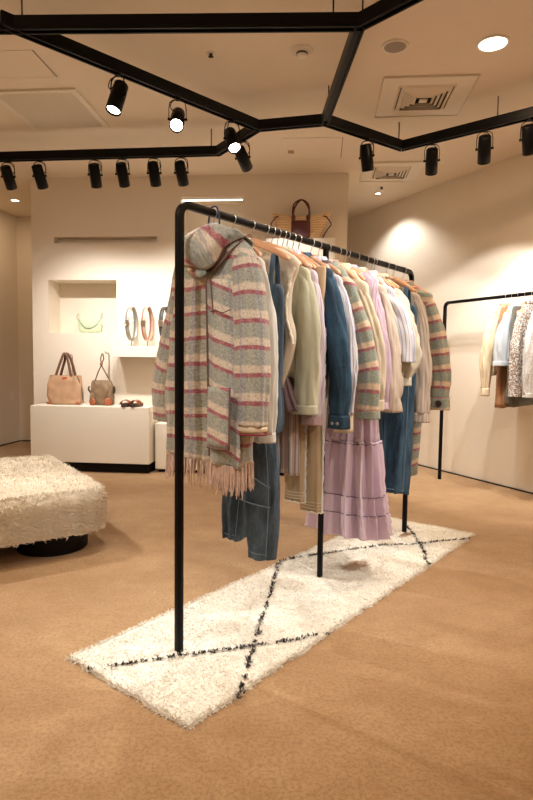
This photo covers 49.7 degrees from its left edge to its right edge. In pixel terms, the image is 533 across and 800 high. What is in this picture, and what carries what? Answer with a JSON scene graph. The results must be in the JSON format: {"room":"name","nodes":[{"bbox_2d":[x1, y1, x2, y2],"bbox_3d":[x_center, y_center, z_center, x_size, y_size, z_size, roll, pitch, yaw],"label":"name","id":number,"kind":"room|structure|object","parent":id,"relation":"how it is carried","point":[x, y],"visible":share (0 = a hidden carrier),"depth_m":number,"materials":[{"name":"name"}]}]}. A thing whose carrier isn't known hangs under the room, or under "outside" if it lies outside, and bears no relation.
{"room":"clothing store","nodes":[
{"label":"clothing store","id":0,"kind":"room"},
{"bbox_2d":[0,210,19,444],"bbox_3d":[-3.791,-0.696,4.384,0.121,2.930,6.486,1,4,8],"label":"wall","id":1,"kind":"structure","parent":0,"point":[9,356],"depth_m":7.37,"materials":[{"name":"paint"}]},
{"bbox_2d":[16,217,33,440],"bbox_3d":[-1.080,-0.894,7.657,4.380,2.930,0.120,1,4,-1],"label":"wall","id":2,"kind":"structure","parent":0,"point":[23,224],"depth_m":7.57,"materials":[{"name":"paint"}]},
{"bbox_2d":[30,173,348,421],"bbox_3d":[-0.802,-0.775,6.035,3.209,2.930,0.450,1,4,5],"label":"wall","id":3,"kind":"structure","parent":0,"point":[108,250],"depth_m":5.84,"materials":[{"name":"paint"}]},
{"bbox_2d":[76,313,102,332],"bbox_3d":[-1.845,-0.806,6.003,0.290,0.210,0.080,1,4,5],"label":"shoulder bag","id":4,"kind":"object","parent":3,"relation":"in","point":[84,325],"visible":1,"depth_m":5.98,"materials":[{"name":"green leather"}]},
{"bbox_2d":[111,346,158,356],"bbox_3d":[-1.198,-0.480,5.747,0.635,0.106,0.233,1,4,5],"label":"wall shelf","id":5,"kind":"object","parent":3,"relation":"attached to","point":[116,351],"visible":0.59,"depth_m":5.64,"materials":[{"name":"white paint"}]},
{"bbox_3d":[-1.347,-0.569,5.756,0.070,0.062,0.060,1,4,5],"label":"stand","id":6,"kind":"object","parent":5,"relation":"on","visible":0},
{"bbox_2d":[121,307,137,340],"bbox_3d":[-1.344,-0.761,5.736,0.130,0.335,0.217,2,4,13],"label":"belt","id":7,"kind":"object","parent":6,"relation":"on","point":[126,321],"visible":1,"depth_m":5.69,"materials":[{"name":"beige leather"}]},
{"bbox_3d":[-1.185,-0.566,5.741,0.070,0.062,0.060,1,4,5],"label":"stand","id":8,"kind":"object","parent":5,"relation":"on","visible":0},
{"bbox_2d":[141,307,153,340],"bbox_3d":[-1.183,-0.758,5.724,0.052,0.335,0.210,2,4,13],"label":"belt","id":9,"kind":"object","parent":8,"relation":"on","point":[143,317],"visible":1,"depth_m":5.69,"materials":[{"name":"pink leather"}]},
{"bbox_3d":[-1.010,-0.563,5.724,0.070,0.062,0.060,1,4,5],"label":"stand","id":10,"kind":"object","parent":5,"relation":"on","visible":0},
{"bbox_2d":[158,307,166,335],"bbox_3d":[-1.009,-0.755,5.708,0.052,0.335,0.210,2,4,13],"label":"belt","id":11,"kind":"object","parent":10,"relation":"on","point":[160,321],"visible":0.52,"depth_m":5.62,"materials":[{"name":"grey leather"}]},
{"bbox_2d":[182,198,242,200],"bbox_3d":[-0.538,-1.996,5.728,0.610,0.022,0.027,1,4,5],"label":"led strip","id":12,"kind":"object","parent":3,"relation":"attached to","point":[183,199],"visible":1,"depth_m":5.72,"materials":[{"name":"beige plastic"}]},
{"bbox_2d":[182,199,241,200],"bbox_3d":[-0.538,-1.987,5.727,0.600,0.004,0.024,1,4,5],"label":"diffuser","id":13,"kind":"object","parent":12,"relation":"attached to","point":[182,199],"depth_m":5.73,"materials":[{"name":"white plastic"}]},
{"bbox_2d":[264,238,334,259],"bbox_3d":[0.316,-1.264,5.516,0.659,0.505,0.298,1,4,5],"label":"wall shelf","id":14,"kind":"object","parent":3,"relation":"attached to","point":[302,247],"visible":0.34,"depth_m":5.35,"materials":[{"name":"white paint"}]},
{"bbox_2d":[270,199,331,237],"bbox_3d":[0.329,-1.718,5.479,0.585,0.400,0.189,1,4,5],"label":"bag","id":15,"kind":"object","parent":14,"relation":"on","point":[308,226],"visible":0.8,"depth_m":5.41,"materials":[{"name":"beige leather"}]},
{"bbox_2d":[0,441,532,799],"bbox_3d":[0.288,0.969,3.176,9.800,0.120,10.600,1,4,0],"label":"floor","id":16,"kind":"structure","parent":0,"point":[426,693],"depth_m":2.06,"materials":[{"name":"beige carpet"}]},
{"bbox_2d":[0,454,108,556],"bbox_3d":[-1.856,0.659,3.535,1.442,0.395,1.443,-2,5,-34],"label":"ottoman","id":17,"kind":"object","parent":16,"relation":"on","point":[49,508],"visible":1,"depth_m":3.25,"materials":[{"name":"white"}]},
{"bbox_2d":[30,403,159,472],"bbox_3d":[-1.705,0.374,5.780,1.190,0.650,0.374,1,4,5],"label":"plinth","id":18,"kind":"object","parent":16,"relation":"on","point":[84,436],"visible":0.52,"depth_m":5.60,"materials":[{"name":"white paint"}]},
{"bbox_2d":[46,352,83,404],"bbox_3d":[-2.021,-0.218,5.771,0.376,0.518,0.142,1,4,5],"label":"tote bag","id":19,"kind":"object","parent":18,"relation":"on","point":[61,389],"visible":1,"depth_m":5.73,"materials":[{"name":"beige leather"}]},
{"bbox_2d":[88,353,115,405],"bbox_3d":[-1.637,-0.204,5.737,0.287,0.521,0.159,1,4,5],"label":"bag","id":20,"kind":"object","parent":18,"relation":"on","point":[102,392],"visible":1,"depth_m":5.69,"materials":[{"name":"beige fabric"}]},
{"bbox_2d":[155,422,283,474],"bbox_3d":[-0.248,0.480,5.712,1.680,0.485,0.250,1,4,5],"label":"plinth","id":21,"kind":"object","parent":16,"relation":"on","point":[160,427],"visible":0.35,"depth_m":5.66,"materials":[{"name":"white paint"}]},
{"bbox_2d":[65,517,475,729],"bbox_3d":[0.308,0.914,2.942,0.723,0.044,2.597,4,5,38],"label":"shaggy rug","id":22,"kind":"object","parent":16,"relation":"on","point":[238,634],"visible":0.95,"depth_m":2.42,"materials":[{"name":"beige fabric"}]},
{"bbox_2d":[174,201,413,652],"bbox_3d":[0.294,0.075,2.921,0.028,1.696,2.027,4,5,38],"label":"clothes rack","id":23,"kind":"object","parent":22,"relation":"on","point":[182,207],"visible":0.82,"depth_m":2.16,"materials":[{"name":"black metal"}]},
{"bbox_2d":[232,214,261,256],"bbox_3d":[-0.133,-0.653,2.312,0.287,0.184,0.035,4,5,38],"label":"clothes hanger","id":24,"kind":"object","parent":23,"relation":"hanging from","point":[256,250],"visible":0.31,"depth_m":2.23,"materials":[{"name":"brown wood"}]},
{"bbox_2d":[252,248,278,443],"bbox_3d":[-0.148,-0.245,2.330,0.478,0.825,0.126,4,5,38],"label":"shirt","id":25,"kind":"object","parent":24,"relation":"hanging from","point":[270,438],"visible":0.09,"depth_m":2.20,"materials":[{"name":"white fabric"}]},
{"bbox_2d":[250,220,290,260],"bbox_3d":[-0.059,-0.658,2.406,0.386,0.185,0.036,4,5,38],"label":"clothes hanger","id":26,"kind":"object","parent":23,"relation":"hanging from","point":[258,243],"visible":0.51,"depth_m":2.34,"materials":[{"name":"brown wood"}]},
{"bbox_2d":[222,253,283,560],"bbox_3d":[-0.061,0.028,2.435,0.141,1.254,0.339,-3,5,-40],"label":"denim overalls","id":27,"kind":"object","parent":26,"relation":"hanging from","point":[256,516],"visible":0.52,"depth_m":2.35,"materials":[{"name":"blue fabric"}]},
{"bbox_2d":[271,226,301,265],"bbox_3d":[0.027,-0.665,2.516,0.307,0.184,0.035,4,5,38],"label":"clothes hanger","id":28,"kind":"object","parent":23,"relation":"hanging from","point":[271,226],"visible":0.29,"depth_m":2.49,"materials":[{"name":"brown wood"}]},
{"bbox_2d":[282,376,298,411],"bbox_3d":[0.042,-0.274,2.519,0.284,0.651,0.082,4,5,38],"label":"dress","id":29,"kind":"object","parent":28,"relation":"hanging from","point":[290,402],"visible":0.17,"depth_m":2.46,"materials":[{"name":"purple fabric"}]},
{"bbox_2d":[277,228,308,266],"bbox_3d":[0.052,-0.667,2.547,0.327,0.184,0.035,4,5,38],"label":"clothes hanger","id":30,"kind":"object","parent":23,"relation":"hanging from","point":[304,263],"visible":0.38,"depth_m":2.46,"materials":[{"name":"brown wood"}]},
{"bbox_2d":[278,245,320,414],"bbox_3d":[0.044,-0.311,2.564,0.477,0.726,0.110,4,5,38],"label":"jacket","id":31,"kind":"object","parent":30,"relation":"hanging from","point":[305,366],"visible":0.28,"depth_m":2.43,"materials":[{"name":"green fabric"}]},
{"bbox_2d":[258,247,299,387],"bbox_3d":[-0.011,-0.350,2.495,0.372,0.597,0.117,4,5,38],"label":"vest","id":32,"kind":"object","parent":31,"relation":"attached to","point":[289,270],"visible":0.24,"depth_m":2.39,"materials":[{"name":"beige fabric"}]},
{"bbox_2d":[286,231,315,269],"bbox_3d":[0.095,-0.670,2.602,0.307,0.184,0.035,4,5,38],"label":"clothes hanger","id":33,"kind":"object","parent":23,"relation":"hanging from","point":[313,265],"visible":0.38,"depth_m":2.53,"materials":[{"name":"brown wood"}]},
{"bbox_2d":[291,249,325,425],"bbox_3d":[0.083,-0.287,2.617,0.433,0.777,0.126,4,5,38],"label":"shirt","id":34,"kind":"object","parent":33,"relation":"hanging from","point":[314,420],"visible":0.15,"depth_m":2.51,"materials":[{"name":"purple fabric"}]},
{"bbox_2d":[277,264,310,475],"bbox_3d":[0.077,-0.128,2.603,0.268,0.934,0.086,3,5,27],"label":"trousers","id":35,"kind":"object","parent":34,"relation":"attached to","point":[288,440],"visible":0.18,"depth_m":2.58,"materials":[{"name":"beige fabric"}]},
{"bbox_2d":[292,232,319,265],"bbox_3d":[0.123,-0.672,2.638,0.307,0.184,0.035,4,5,38],"label":"clothes hanger","id":36,"kind":"object","parent":23,"relation":"hanging from","point":[307,257],"visible":0.3,"depth_m":2.58,"materials":[{"name":"brown wood"}]},
{"bbox_2d":[284,266,326,513],"bbox_3d":[0.152,-0.042,2.639,0.271,1.111,0.075,3,5,31],"label":"trousers","id":37,"kind":"object","parent":36,"relation":"hanging from","point":[305,489],"visible":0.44,"depth_m":2.61,"materials":[{"name":"beige fabric"}]},
{"bbox_2d":[297,234,329,267],"bbox_3d":[0.151,-0.674,2.673,0.347,0.185,0.035,4,5,38],"label":"clothes hanger","id":38,"kind":"object","parent":23,"relation":"hanging from","point":[312,257],"visible":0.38,"depth_m":2.60,"materials":[{"name":"brown wood"}]},
{"bbox_2d":[302,252,351,429],"bbox_3d":[0.138,-0.283,2.690,0.606,0.794,0.127,4,5,38],"label":"denim jacket","id":39,"kind":"object","parent":38,"relation":"hanging from","point":[338,362],"visible":0.31,"depth_m":2.52,"materials":[{"name":"blue fabric"}]},
{"bbox_2d":[313,256,357,432],"bbox_3d":[0.206,-0.270,2.776,0.550,0.814,0.142,4,5,36],"label":"blouse","id":40,"kind":"object","parent":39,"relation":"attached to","point":[345,298],"visible":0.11,"depth_m":2.62,"materials":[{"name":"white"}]},
{"bbox_2d":[327,243,355,278],"bbox_3d":[0.308,-0.687,2.873,0.307,0.184,0.035,4,5,38],"label":"clothes hanger","id":41,"kind":"object","parent":23,"relation":"hanging from","point":[351,275],"visible":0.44,"depth_m":2.79,"materials":[{"name":"brown wood"}]},
{"bbox_2d":[331,260,379,419],"bbox_3d":[0.283,-0.308,2.875,0.657,0.761,0.150,4,5,38],"label":"coat","id":42,"kind":"object","parent":41,"relation":"hanging from","point":[368,378],"visible":0.28,"depth_m":2.69,"materials":[{"name":"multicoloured fabric"}]},
{"bbox_2d":[304,272,392,540],"bbox_3d":[0.446,0.026,3.006,0.494,1.350,0.341,3,5,31],"label":"dress","id":43,"kind":"object","parent":23,"relation":"attached to","point":[356,505],"visible":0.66,"depth_m":2.92,"materials":[{"name":"purple fabric"}]},
{"bbox_2d":[359,267,403,412],"bbox_3d":[0.472,-0.329,3.123,0.582,0.762,0.130,4,5,38],"label":"blouse","id":44,"kind":"object","parent":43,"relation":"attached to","point":[397,382],"visible":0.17,"depth_m":2.96,"materials":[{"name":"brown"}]},
{"bbox_2d":[338,247,364,280],"bbox_3d":[0.370,-0.692,2.952,0.307,0.184,0.035,4,5,38],"label":"clothes hanger","id":45,"kind":"object","parent":23,"relation":"hanging from","point":[360,276],"visible":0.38,"depth_m":2.87,"materials":[{"name":"brown wood"}]},
{"bbox_2d":[340,263,385,410],"bbox_3d":[0.358,-0.328,2.965,0.572,0.737,0.126,4,5,38],"label":"shirt","id":46,"kind":"object","parent":45,"relation":"hanging from","point":[362,286],"visible":0.19,"depth_m":2.82,"materials":[{"name":"beige fabric"}]},
{"bbox_2d":[365,255,390,286],"bbox_3d":[0.549,-0.706,3.180,0.307,0.184,0.035,4,5,38],"label":"clothes hanger","id":47,"kind":"object","parent":23,"relation":"hanging from","point":[385,281],"visible":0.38,"depth_m":3.11,"materials":[{"name":"brown wood"}]},
{"bbox_2d":[368,270,415,361],"bbox_3d":[0.536,-0.403,3.193,0.610,0.615,0.131,4,5,38],"label":"shirt","id":48,"kind":"object","parent":47,"relation":"hanging from","point":[406,332],"visible":0.2,"depth_m":3.02,"materials":[{"name":"white fabric"}]},
{"bbox_2d":[371,257,394,288],"bbox_3d":[0.592,-0.709,3.235,0.287,0.184,0.035,4,5,38],"label":"clothes hanger","id":49,"kind":"object","parent":23,"relation":"hanging from","point":[391,283],"visible":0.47,"depth_m":3.16,"materials":[{"name":"brown wood"}]},
{"bbox_2d":[378,412,383,443],"bbox_3d":[0.556,-0.140,3.286,0.283,1.014,0.081,4,5,38],"label":"jeans","id":50,"kind":"object","parent":49,"relation":"hanging from","point":[380,420],"visible":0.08,"depth_m":3.23,"materials":[{"name":"blue fabric"}]},
{"bbox_2d":[386,261,413,291],"bbox_3d":[0.703,-0.717,3.376,0.347,0.185,0.036,4,5,38],"label":"clothes hanger","id":51,"kind":"object","parent":23,"relation":"hanging from","point":[397,281],"visible":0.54,"depth_m":3.31,"materials":[{"name":"brown wood"}]},
{"bbox_2d":[383,287,416,494],"bbox_3d":[0.713,-0.058,3.404,0.357,1.207,0.112,5,6,44],"label":"denim overalls","id":52,"kind":"object","parent":51,"relation":"hanging from","point":[397,427],"visible":0.31,"depth_m":3.33,"materials":[{"name":"blue fabric"}]},
{"bbox_2d":[378,273,421,385],"bbox_3d":[0.593,-0.398,3.272,0.595,0.618,0.192,4,5,40],"label":"blouse","id":53,"kind":"object","parent":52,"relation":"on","point":[408,369],"visible":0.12,"depth_m":3.13,"materials":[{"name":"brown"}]},
{"bbox_2d":[392,264,416,292],"bbox_3d":[0.759,-0.722,3.447,0.307,0.184,0.035,4,5,38],"label":"clothes hanger","id":54,"kind":"object","parent":23,"relation":"hanging from","point":[415,290],"visible":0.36,"depth_m":3.38,"materials":[{"name":"brown wood"}]},
{"bbox_2d":[397,278,431,422],"bbox_3d":[0.748,-0.304,3.464,0.521,0.847,0.129,4,5,36],"label":"shirt","id":55,"kind":"object","parent":54,"relation":"hanging from","point":[423,381],"visible":0.25,"depth_m":3.32,"materials":[{"name":"beige fabric"}]},
{"bbox_2d":[403,267,425,291],"bbox_3d":[0.845,-0.729,3.557,0.327,0.184,0.035,4,5,38],"label":"clothes hanger","id":56,"kind":"object","parent":23,"relation":"hanging from","point":[404,267],"visible":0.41,"depth_m":3.49,"materials":[{"name":"brown wood"}]},
{"bbox_2d":[405,281,451,475],"bbox_3d":[0.834,-0.137,3.592,0.640,1.195,0.149,4,5,38],"label":"coat","id":57,"kind":"object","parent":56,"relation":"hanging from","point":[439,348],"visible":0.29,"depth_m":3.41,"materials":[{"name":"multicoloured fabric"}]},
{"bbox_2d":[438,292,532,478],"bbox_3d":[2.109,-0.018,4.632,0.028,1.688,1.927,-1,5,-27],"label":"clothes rack","id":58,"kind":"object","parent":16,"relation":"on","point":[447,303],"visible":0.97,"depth_m":5.41,"materials":[{"name":"black metal"}]},
{"bbox_3d":[2.034,-0.788,4.739,0.248,0.184,0.035,-1,5,-27],"label":"clothes hanger","id":59,"kind":"object","parent":58,"relation":"hanging from","visible":0},
{"bbox_2d":[494,307,514,407],"bbox_3d":[1.980,-0.348,4.758,0.206,0.827,0.092,-1,5,-27],"label":"skirt","id":60,"kind":"object","parent":59,"relation":"hanging from","point":[501,377],"visible":0.32,"depth_m":4.72,"materials":[{"name":"beige fabric"}]},
{"bbox_3d":[2.092,-0.779,4.628,0.248,0.184,0.035,-1,5,-27],"label":"clothes hanger","id":61,"kind":"object","parent":58,"relation":"hanging from","visible":0},
{"bbox_2d":[505,306,532,406],"bbox_3d":[2.080,-0.350,4.664,0.350,0.807,0.088,-1,5,-27],"label":"skirt","id":62,"kind":"object","parent":61,"relation":"hanging from","point":[509,401],"visible":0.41,"depth_m":4.61,"materials":[{"name":"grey fabric"}]},
{"bbox_3d":[2.007,-0.792,4.792,0.307,0.185,0.035,-1,5,-27],"label":"clothes hanger","id":63,"kind":"object","parent":58,"relation":"hanging from","visible":0},
{"bbox_2d":[479,302,510,395],"bbox_3d":[1.997,-0.426,4.829,0.540,0.777,0.124,-1,5,-27],"label":"blouse","id":64,"kind":"object","parent":63,"relation":"hanging from","point":[487,370],"visible":0.44,"depth_m":4.71,"materials":[{"name":"beige fabric"}]},
{"bbox_3d":[2.122,-0.775,4.571,0.307,0.185,0.035,-1,5,-27],"label":"clothes hanger","id":65,"kind":"object","parent":58,"relation":"hanging from","visible":0},
{"bbox_2d":[508,299,532,396],"bbox_3d":[2.112,-0.415,4.603,0.465,0.770,0.105,-2,5,-30],"label":"blouse","id":66,"kind":"object","parent":65,"relation":"hanging from","point":[515,364],"visible":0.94,"depth_m":4.50,"materials":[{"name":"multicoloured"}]},
{"bbox_3d":[2.182,-0.766,4.456,0.307,0.185,0.035,-1,5,-27],"label":"clothes hanger","id":67,"kind":"object","parent":58,"relation":"hanging from","visible":0},
{"bbox_2d":[522,311,532,397],"bbox_3d":[2.174,-0.406,4.488,0.474,0.770,0.113,-1,5,-27],"label":"blouse","id":68,"kind":"object","parent":67,"relation":"hanging from","point":[527,372],"visible":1,"depth_m":4.38,"materials":[{"name":"white fabric"}]},
{"bbox_2d":[0,0,532,218],"bbox_3d":[0.326,-2.073,2.961,9.800,0.120,10.600,1,4,0],"label":"ceiling","id":69,"kind":"structure","parent":0,"point":[257,75],"depth_m":3.78,"materials":[{"name":"paint"}]},
{"bbox_2d":[0,50,56,78],"bbox_3d":[-1.595,-2.077,3.574,0.466,0.004,0.324,1,4,5],"label":"access hatch","id":70,"kind":"object","parent":69,"relation":"attached to","point":[13,63],"visible":1,"depth_m":3.58,"materials":[{"name":"paint"}]},
{"bbox_2d":[0,88,109,129],"bbox_3d":[-1.564,-2.117,4.213,0.620,0.013,0.640,1,4,5],"label":"access hatch","id":71,"kind":"object","parent":69,"relation":"in","point":[61,108],"visible":1,"depth_m":4.17,"materials":[{"name":"brown paint"}]},
{"bbox_2d":[0,9,260,131],"bbox_3d":[-0.671,-1.888,3.425,0.054,0.068,1.780,5,6,44],"label":"track","id":72,"kind":"object","parent":69,"relation":"hanging from","point":[61,44],"visible":0.98,"depth_m":3.29,"materials":[{"name":"black metal"}]},
{"bbox_2d":[105,72,127,116],"bbox_3d":[-0.847,-1.730,3.259,0.116,0.235,0.134,1,4,1],"label":"track spotlight","id":73,"kind":"object","parent":72,"relation":"hanging from","point":[118,91],"visible":1,"depth_m":3.23,"materials":[{"name":"black metal"}]},
{"bbox_2d":[168,96,186,132],"bbox_3d":[-0.550,-1.751,3.552,0.120,0.228,0.185,0,4,-3],"label":"track spotlight","id":74,"kind":"object","parent":72,"relation":"hanging from","point":[176,124],"visible":1,"depth_m":3.52,"materials":[{"name":"black metal"}]},
{"bbox_2d":[223,119,240,153],"bbox_3d":[-0.230,-1.768,3.875,0.120,0.232,0.174,-1,4,-23],"label":"track spotlight","id":75,"kind":"object","parent":72,"relation":"hanging from","point":[230,135],"visible":1,"depth_m":3.85,"materials":[{"name":"black metal"}]},
{"bbox_2d":[0,12,362,34],"bbox_3d":[-0.712,-1.846,2.826,2.372,0.068,0.053,1,4,2],"label":"track","id":76,"kind":"object","parent":69,"relation":"hanging from","point":[272,22],"visible":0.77,"depth_m":2.80,"materials":[{"name":"black metal"}]},
{"bbox_2d":[216,127,261,155],"bbox_3d":[-0.221,-1.943,4.291,0.052,0.068,0.634,-2,5,-33],"label":"track","id":77,"kind":"object","parent":69,"relation":"hanging from","point":[221,148],"visible":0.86,"depth_m":4.22,"materials":[{"name":"black metal"}]},
{"bbox_2d":[235,139,252,171],"bbox_3d":[-0.172,-1.801,4.232,0.120,0.215,0.196,2,4,21],"label":"track spotlight","id":78,"kind":"object","parent":77,"relation":"hanging from","point":[242,157],"visible":0.8,"depth_m":4.21,"materials":[{"name":"black metal"}]},
{"bbox_2d":[256,114,326,131],"bbox_3d":[0.170,-1.917,3.985,0.513,0.068,0.052,2,4,14],"label":"track","id":79,"kind":"object","parent":69,"relation":"hanging from","point":[315,120],"visible":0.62,"depth_m":3.97,"materials":[{"name":"black metal"}]},
{"bbox_2d":[291,44,312,58],"bbox_3d":[0.207,-2.023,3.362,0.130,0.040,0.130,1,4,0],"label":"smoke detector","id":80,"kind":"object","parent":69,"relation":"attached to","point":[301,51],"visible":1,"depth_m":3.34,"materials":[{"name":"beige plastic"}]},
{"bbox_2d":[283,137,342,158],"bbox_3d":[0.402,-2.148,4.920,0.486,0.004,0.484,1,4,5],"label":"access hatch","id":81,"kind":"object","parent":69,"relation":"attached to","point":[318,147],"visible":1,"depth_m":4.90,"materials":[{"name":"paint"}]},
{"bbox_2d":[321,26,364,125],"bbox_3d":[0.426,-1.869,3.357,0.052,0.068,1.186,1,4,-3],"label":"track","id":82,"kind":"object","parent":69,"relation":"hanging from","point":[353,40],"visible":0.92,"depth_m":3.24,"materials":[{"name":"black metal"}]},
{"bbox_2d":[322,115,404,151],"bbox_3d":[0.716,-1.922,4.157,0.821,0.068,0.052,-2,5,-36],"label":"track","id":83,"kind":"object","parent":69,"relation":"hanging from","point":[338,124],"visible":0.86,"depth_m":4.12,"materials":[{"name":"black metal"}]},
{"bbox_2d":[359,138,374,171],"bbox_3d":[0.728,-1.776,4.179,0.112,0.234,0.123,1,4,3],"label":"track spotlight","id":84,"kind":"object","parent":83,"relation":"hanging from","point":[366,156],"visible":1,"depth_m":4.15,"materials":[{"name":"black metal"}]},
{"bbox_2d":[357,0,423,31],"bbox_3d":[0.687,-1.808,2.532,0.052,0.068,0.732,-3,6,-43],"label":"track","id":85,"kind":"object","parent":69,"relation":"hanging from","point":[372,15],"visible":0.95,"depth_m":2.68,"materials":[{"name":"black metal"}]},
{"bbox_2d":[360,161,424,181],"bbox_3d":[1.192,-2.165,5.500,0.562,0.031,0.562,1,4,5],"label":"ceiling vent","id":86,"kind":"object","parent":69,"relation":"in","point":[408,171],"visible":0.95,"depth_m":5.47,"materials":[{"name":"white metal"}]},
{"bbox_2d":[381,38,408,53],"bbox_3d":[0.738,-2.027,3.306,0.156,0.010,0.156,1,4,0],"label":"ceiling speaker","id":87,"kind":"object","parent":69,"relation":"attached to","point":[392,46],"visible":1,"depth_m":3.30,"materials":[{"name":"beige plastic"}]},
{"bbox_2d":[384,41,405,52],"bbox_3d":[0.738,-2.026,3.306,0.126,0.001,0.126,1,4,0],"label":"grille","id":88,"kind":"object","parent":87,"relation":"attached to","point":[389,46],"depth_m":3.30,"materials":[{"name":"beige plastic"}]},
{"bbox_2d":[374,74,480,117],"bbox_3d":[1.070,-2.056,3.936,0.602,0.031,0.602,1,4,5],"label":"ceiling vent","id":89,"kind":"object","parent":69,"relation":"in","point":[442,95],"visible":1,"depth_m":3.88,"materials":[{"name":"white metal"}]},
{"bbox_2d":[399,106,532,151],"bbox_3d":[1.702,-1.886,3.816,1.802,0.068,0.052,4,5,40],"label":"track","id":90,"kind":"object","parent":69,"relation":"hanging from","point":[518,116],"visible":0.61,"depth_m":4.03,"materials":[{"name":"black metal"}]},
{"bbox_2d":[423,142,439,175],"bbox_3d":[1.218,-1.776,4.243,0.120,0.231,0.178,2,4,14],"label":"track spotlight","id":91,"kind":"object","parent":90,"relation":"hanging from","point":[431,162],"visible":1,"depth_m":4.22,"materials":[{"name":"black metal"}]},
{"bbox_2d":[475,129,493,164],"bbox_3d":[1.512,-1.755,3.994,0.120,0.231,0.177,2,4,19],"label":"track spotlight","id":92,"kind":"object","parent":90,"relation":"hanging from","point":[484,148],"visible":1,"depth_m":3.97,"materials":[{"name":"black metal"}]},
{"bbox_2d":[519,118,532,155],"bbox_3d":[1.735,-1.738,3.804,0.120,0.233,0.168,3,5,32],"label":"track spotlight","id":93,"kind":"object","parent":90,"relation":"hanging from","point":[527,130],"visible":1,"depth_m":3.78,"materials":[{"name":"black metal"}]},
{"bbox_2d":[476,34,509,52],"bbox_3d":[1.283,-2.018,3.263,0.184,0.009,0.184,1,4,0],"label":"recessed light","id":94,"kind":"object","parent":69,"relation":"in","point":[495,42],"visible":1,"depth_m":3.26,"materials":[{"name":"beige plastic"}]},
{"bbox_2d":[479,37,506,50],"bbox_3d":[1.283,-2.017,3.263,0.152,0.001,0.152,1,4,0],"label":"diffuser","id":95,"kind":"object","parent":94,"relation":"attached to","point":[486,43],"depth_m":3.26,"materials":[{"name":"white plastic"}]},
{"bbox_2d":[347,154,532,492],"bbox_3d":[2.801,-0.586,3.977,0.121,2.930,8.265,-1,4,-26],"label":"wall","id":96,"kind":"structure","parent":0,"point":[469,236],"depth_m":5.56,"materials":[{"name":"paint"}]},
{"bbox_2d":[418,464,532,493],"bbox_3d":[2.730,0.872,4.032,0.012,0.012,8.234,-1,4,-26],"label":"baseboard","id":97,"kind":"structure","parent":96,"relation":"attached to","point":[418,464],"depth_m":5.47,"materials":[{"name":"brown"}]},
{"bbox_3d":[-0.201,-0.647,2.225,0.327,0.185,0.035,4,5,38],"label":"clothes hanger","id":98,"kind":"object","parent":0,"visible":0},
{"bbox_2d":[152,206,270,498],"bbox_3d":[-0.242,-0.202,2.249,0.640,1.089,0.223,5,6,44],"label":"coat","id":99,"kind":"object","parent":98,"relation":"hanging from","point":[227,364],"visible":0.91,"depth_m":2.09,"materials":[{"name":"fabric"}]},
{"bbox_2d":[184,222,253,269],"bbox_3d":[-0.227,-0.586,2.200,0.347,0.206,0.210,4,5,42],"label":"hood","id":100,"kind":"object","parent":99,"relation":"attached to","point":[211,246],"depth_m":2.10,"materials":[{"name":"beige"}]},
{"bbox_3d":[0.425,-0.696,3.023,0.307,0.185,0.035,4,5,38],"label":"clothes hanger","id":101,"kind":"object","parent":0,"visible":0},
{"bbox_2d":[351,264,390,409],"bbox_3d":[0.417,-0.332,3.037,0.525,0.735,0.111,4,5,38],"label":"knit top","id":102,"kind":"object","parent":101,"relation":"hanging from","point":[380,313],"visible":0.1,"depth_m":2.89,"materials":[{"name":"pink fabric"}]},
{"bbox_3d":[-0.435,-2.066,4.536,0.008,0.136,0.008,1,4,0],"label":"suspension rod","id":103,"kind":"object","parent":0,"visible":0},
{"bbox_2d":[0,146,219,161],"bbox_3d":[-1.629,-1.988,4.676,2.549,0.068,0.052,1,4,6],"label":"track","id":104,"kind":"object","parent":103,"relation":"hanging from","point":[185,151],"visible":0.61,"depth_m":4.62,"materials":[{"name":"black metal"}]},
{"bbox_2d":[0,160,16,189],"bbox_3d":[-2.127,-1.854,4.749,0.120,0.231,0.179,1,4,0],"label":"track spotlight","id":105,"kind":"object","parent":104,"relation":"hanging from","point":[7,175],"visible":1,"depth_m":4.73,"materials":[{"name":"black metal"}]},
{"bbox_2d":[31,160,48,189],"bbox_3d":[-1.857,-1.847,4.719,0.120,0.233,0.171,1,4,7],"label":"track spotlight","id":106,"kind":"object","parent":104,"relation":"hanging from","point":[40,176],"visible":1,"depth_m":4.69,"materials":[{"name":"black metal"}]},
{"bbox_2d":[87,158,102,188],"bbox_3d":[-1.388,-1.838,4.669,0.120,0.233,0.170,0,4,-5],"label":"track spotlight","id":107,"kind":"object","parent":104,"relation":"hanging from","point":[94,170],"visible":1,"depth_m":4.65,"materials":[{"name":"black metal"}]},
{"bbox_2d":[115,157,129,187],"bbox_3d":[-1.157,-1.833,4.639,0.120,0.233,0.171,1,4,4],"label":"track spotlight","id":108,"kind":"object","parent":104,"relation":"hanging from","point":[122,173],"visible":1,"depth_m":4.62,"materials":[{"name":"black metal"}]},
{"bbox_2d":[147,156,161,186],"bbox_3d":[-0.897,-1.827,4.609,0.120,0.232,0.172,1,4,3],"label":"track spotlight","id":109,"kind":"object","parent":104,"relation":"hanging from","point":[153,168],"visible":1,"depth_m":4.59,"materials":[{"name":"black metal"}]},
{"bbox_2d":[174,156,188,186],"bbox_3d":[-0.677,-1.825,4.590,0.120,0.230,0.181,1,4,7],"label":"track spotlight","id":110,"kind":"object","parent":104,"relation":"hanging from","point":[181,173],"visible":1,"depth_m":4.57,"materials":[{"name":"black metal"}]},
{"bbox_3d":[2.062,-0.783,4.686,0.307,0.185,0.035,-1,5,-27],"label":"clothes hanger","id":111,"kind":"object","parent":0,"visible":0},
{"bbox_2d":[492,301,522,365],"bbox_3d":[2.057,-0.472,4.711,0.524,0.668,0.129,-1,5,-27],"label":"shirt","id":112,"kind":"object","parent":111,"relation":"hanging from","point":[502,336],"visible":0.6,"depth_m":4.60,"materials":[{"name":"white fabric"}]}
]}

